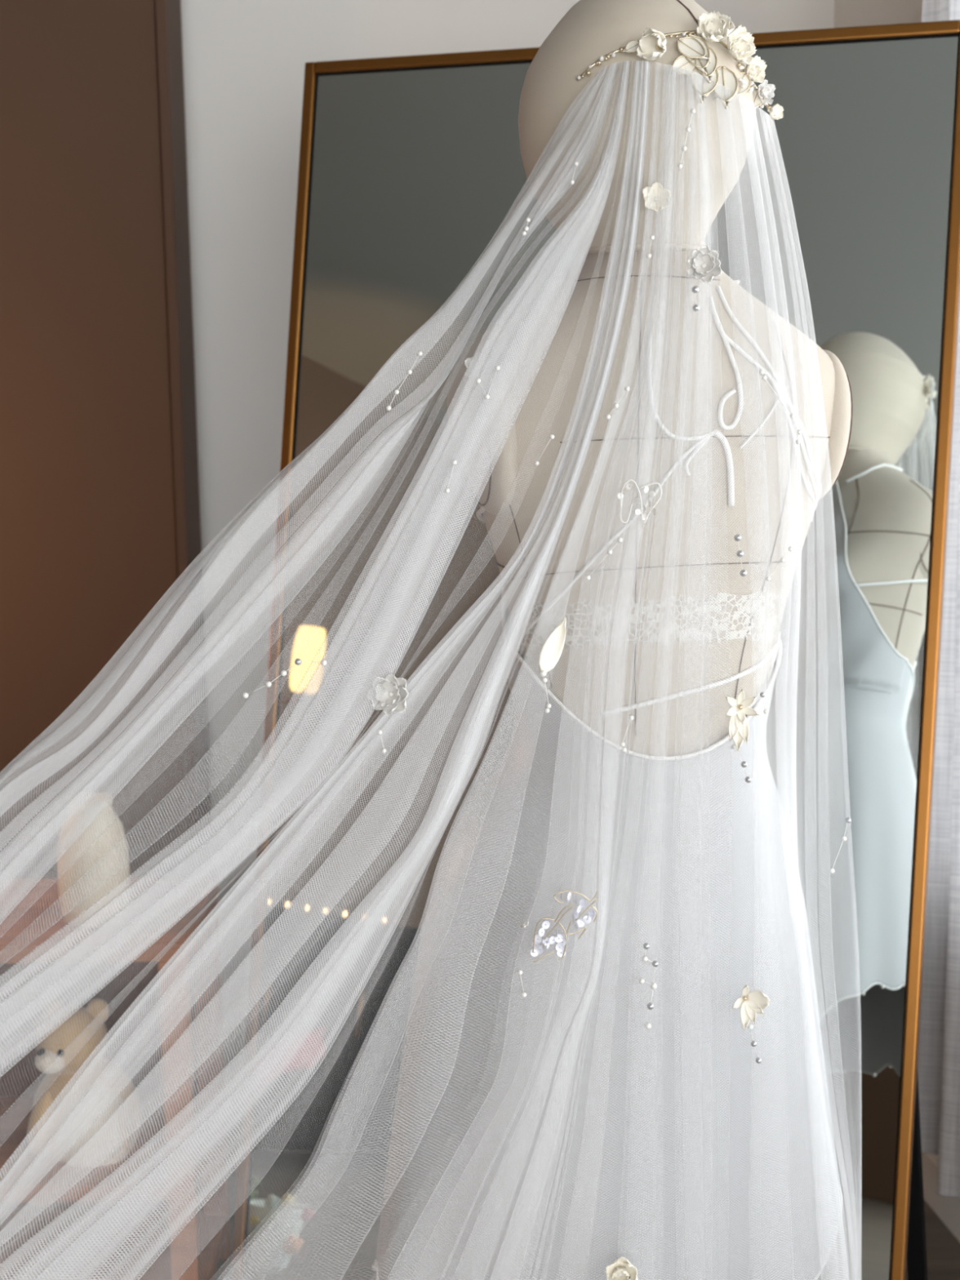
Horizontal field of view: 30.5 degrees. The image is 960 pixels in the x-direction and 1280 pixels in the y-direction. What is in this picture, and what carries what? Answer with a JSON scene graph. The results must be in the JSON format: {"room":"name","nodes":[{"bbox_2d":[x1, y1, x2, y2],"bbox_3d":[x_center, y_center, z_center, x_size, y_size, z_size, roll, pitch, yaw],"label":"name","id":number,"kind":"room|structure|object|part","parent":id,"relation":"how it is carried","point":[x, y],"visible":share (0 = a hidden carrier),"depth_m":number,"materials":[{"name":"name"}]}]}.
{"room":"dressing room","nodes":[
{"label":"dressing room","id":0,"kind":"room"},
{"bbox_2d":[0,0,190,879],"bbox_3d":[-1.550,-0.358,2.887,2.109,2.500,0.140,-1,9,0],"label":"door","id":1,"kind":"structure","parent":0,"point":[88,545],"depth_m":2.82,"materials":[{"name":"brown paint"}]},
{"bbox_2d":[155,0,213,876],"bbox_3d":[-0.485,-0.370,2.887,0.017,2.500,0.150,-1,9,0],"label":"trim","id":2,"kind":"structure","parent":1,"relation":"attached to","point":[167,12],"depth_m":2.85,"materials":[{"name":"brown paint"}]},
{"bbox_2d":[180,0,834,1098],"bbox_3d":[-1.140,-0.379,2.987,3.650,2.500,0.120,-2,9,-8],"label":"wall","id":3,"kind":"structure","parent":0,"point":[244,61],"depth_m":3.00,"materials":[{"name":"white paint"}]},
{"bbox_2d":[213,1098,959,1279],"bbox_3d":[-0.484,1.306,0.722,5.200,0.100,6.200,-1,9,0],"label":"floor","id":4,"kind":"structure","parent":0,"point":[943,1248],"depth_m":2.68,"materials":[{"name":"brown wood"}]},
{"bbox_2d":[0,876,231,1279],"bbox_3d":[-0.756,0.666,2.491,0.750,0.588,0.300,-1,9,0],"label":"cabinet","id":5,"kind":"object","parent":4,"relation":"on","point":[188,1246],"visible":0.62,"depth_m":2.54,"materials":[{"name":"brown wood"}]},
{"bbox_2d":[26,996,141,1205],"bbox_3d":[-0.553,0.632,2.440,0.156,0.276,0.150,-1,9,0],"label":"plush toy","id":6,"kind":"object","parent":5,"relation":"on","point":[49,1050],"visible":0.59,"depth_m":2.40,"materials":[{"name":"beige fabric"}]},
{"bbox_3d":[-0.604,0.665,2.425,0.042,0.090,0.044,-1,9,0],"label":"arm","id":7,"kind":"part","parent":6,"relation":"part of"},
{"bbox_3d":[-0.501,0.665,2.425,0.042,0.090,0.044,-1,9,0],"label":"arm","id":8,"kind":"part","parent":6,"relation":"part of"},
{"bbox_2d":[57,792,130,928],"bbox_3d":[-0.523,0.297,2.379,0.096,0.171,0.096,-1,9,0],"label":"vase","id":9,"kind":"object","parent":5,"relation":"on","point":[108,830],"visible":0.89,"depth_m":2.34,"materials":[{"name":"beige ceramic"}]},
{"bbox_3d":[-0.756,0.619,2.628,0.670,0.509,0.010,-1,9,0],"label":"panel","id":10,"kind":"part","parent":5,"relation":"part of","materials":[{"name":"brown wood"}]},
{"bbox_3d":[-0.400,0.696,2.362,0.036,0.563,0.032,-1,9,0],"label":"post","id":11,"kind":"part","parent":5,"relation":"part of","materials":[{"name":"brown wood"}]},
{"bbox_3d":[-0.401,0.653,2.623,0.036,0.563,0.032,-1,9,0],"label":"post","id":12,"kind":"part","parent":5,"relation":"part of","materials":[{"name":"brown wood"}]},
{"bbox_2d":[231,19,959,1279],"bbox_3d":[0.140,0.130,2.204,0.864,1.728,0.457,3,10,22],"label":"mirror","id":13,"kind":"object","parent":4,"relation":"on","point":[410,166],"visible":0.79,"depth_m":2.23,"materials":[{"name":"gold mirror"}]},
{"bbox_3d":[-0.271,0.113,2.316,0.015,1.723,0.363,3,10,22],"label":"frame rail","id":14,"kind":"part","parent":13,"relation":"part of","materials":[{"name":"gold metal"}]},
{"bbox_3d":[0.174,-0.732,2.188,0.822,0.025,0.031,3,10,20],"label":"frame rail","id":15,"kind":"part","parent":13,"relation":"part of","materials":[{"name":"gold metal"}]},
{"bbox_3d":[0.532,0.669,2.162,0.028,0.644,0.146,6,12,37],"label":"easel leg","id":16,"kind":"part","parent":13,"relation":"part of","materials":[{"name":"black paint"}]},
{"bbox_3d":[0.516,0.156,2.035,0.015,1.723,0.363,3,10,22],"label":"frame rail","id":17,"kind":"part","parent":13,"relation":"part of","materials":[{"name":"gold metal"}]},
{"bbox_2d":[447,0,853,756],"bbox_3d":[0.148,0.280,1.567,0.342,1.633,0.340,-1,9,0],"label":"mannequin","id":18,"kind":"object","parent":4,"relation":"on","point":[591,29],"visible":0.62,"depth_m":1.41,"materials":[{"name":"fabric"}]},
{"bbox_3d":[0.006,-0.167,1.438,0.043,0.131,0.108,-3,10,-16],"label":"arm plate","id":19,"kind":"part","parent":18,"relation":"part of","materials":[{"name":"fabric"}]},
{"bbox_2d":[371,280,842,1279],"bbox_3d":[0.110,0.155,1.536,0.423,0.916,0.325,-1,9,0],"label":"dress","id":20,"kind":"object","parent":18,"relation":"attached to","point":[760,1208],"visible":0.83,"depth_m":1.45,"materials":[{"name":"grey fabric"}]},
{"bbox_2d":[577,11,783,119],"bbox_3d":[0.171,-0.444,1.352,0.186,0.076,0.067,-5,10,-26],"label":"headpiece","id":21,"kind":"object","parent":18,"relation":"attached to","point":[696,56],"visible":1,"depth_m":1.33,"materials":[{"name":"white ceramic"}]},
{"bbox_2d":[0,60,862,1279],"bbox_3d":[-0.031,0.128,1.317,0.801,1.106,0.182,-5,10,-23],"label":"veil","id":22,"kind":"object","parent":21,"relation":"attached to","point":[389,694],"visible":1,"depth_m":1.27,"materials":[{"name":"white fabric"}]},
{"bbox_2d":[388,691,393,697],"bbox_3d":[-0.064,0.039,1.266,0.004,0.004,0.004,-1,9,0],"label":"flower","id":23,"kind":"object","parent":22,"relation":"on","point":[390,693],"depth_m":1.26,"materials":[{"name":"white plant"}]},
{"bbox_2d":[539,670,546,676],"bbox_3d":[0.046,0.025,1.296,0.005,0.005,0.005,-1,9,0],"label":"bead","id":24,"kind":"object","parent":22,"relation":"on","point":[543,673],"depth_m":1.29,"materials":[{"name":"white plastic"}]},
{"bbox_2d":[617,1271,622,1277],"bbox_3d":[0.108,0.490,1.359,0.005,0.005,0.005,-1,9,0],"label":"flower","id":25,"kind":"object","parent":22,"relation":"on","point":[620,1273],"depth_m":1.36,"materials":[{"name":"white fabric"}]},
{"bbox_2d":[653,196,658,202],"bbox_3d":[0.134,-0.334,1.333,0.004,0.004,0.004,-1,9,0],"label":"flower","id":26,"kind":"object","parent":22,"relation":"on","point":[655,198],"depth_m":1.33,"materials":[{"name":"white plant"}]},
{"bbox_2d":[701,262,706,268],"bbox_3d":[0.168,-0.280,1.317,0.004,0.004,0.004,-1,9,0],"label":"flower","id":27,"kind":"object","parent":22,"relation":"on","point":[704,265],"depth_m":1.32,"materials":[{"name":"white fabric"}]},
{"bbox_2d":[737,704,742,710],"bbox_3d":[0.199,0.051,1.343,0.004,0.004,0.004,-1,9,0],"label":"flower","id":28,"kind":"object","parent":22,"relation":"on","point":[740,707],"depth_m":1.34,"materials":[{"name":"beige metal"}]},
{"bbox_2d":[742,995,747,1000],"bbox_3d":[0.205,0.277,1.363,0.004,0.004,0.004,-1,9,0],"label":"flower","id":29,"kind":"object","parent":22,"relation":"on","point":[744,997],"depth_m":1.36,"materials":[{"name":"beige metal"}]},
{"bbox_2d":[655,43,662,49],"bbox_3d":[0.135,-0.445,1.320,0.006,0.006,0.006,-1,9,0],"label":"flower","id":30,"kind":"object","parent":21,"relation":"on","point":[657,47],"depth_m":1.32,"materials":[{"name":"white metal"}]},
{"bbox_3d":[0.289,-0.184,1.519,0.043,0.131,0.108,-3,10,-16],"label":"arm plate","id":31,"kind":"part","parent":18,"relation":"part of","materials":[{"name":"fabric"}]},
{"bbox_2d":[834,0,937,1158],"bbox_3d":[1.078,0.011,0.471,0.120,2.500,5.650,-2,9,-8],"label":"wall","id":32,"kind":"structure","parent":0,"point":[847,13],"depth_m":2.87,"materials":[{"name":"white paint"}]},
{"bbox_2d":[917,0,959,1197],"bbox_3d":[0.711,-0.281,2.196,0.079,2.275,0.818,-2,9,-8],"label":"curtain","id":33,"kind":"object","parent":32,"relation":"hanging from","point":[939,1042],"visible":0.42,"depth_m":2.52,"materials":[{"name":"white fabric"}]},
{"bbox_2d":[921,1151,959,1242],"bbox_3d":[1.031,1.210,0.635,0.012,0.080,5.600,-2,9,-8],"label":"baseboard","id":34,"kind":"structure","parent":32,"relation":"attached to","point":[947,1208],"depth_m":2.76,"materials":[{"name":"white paint"}]}
]}

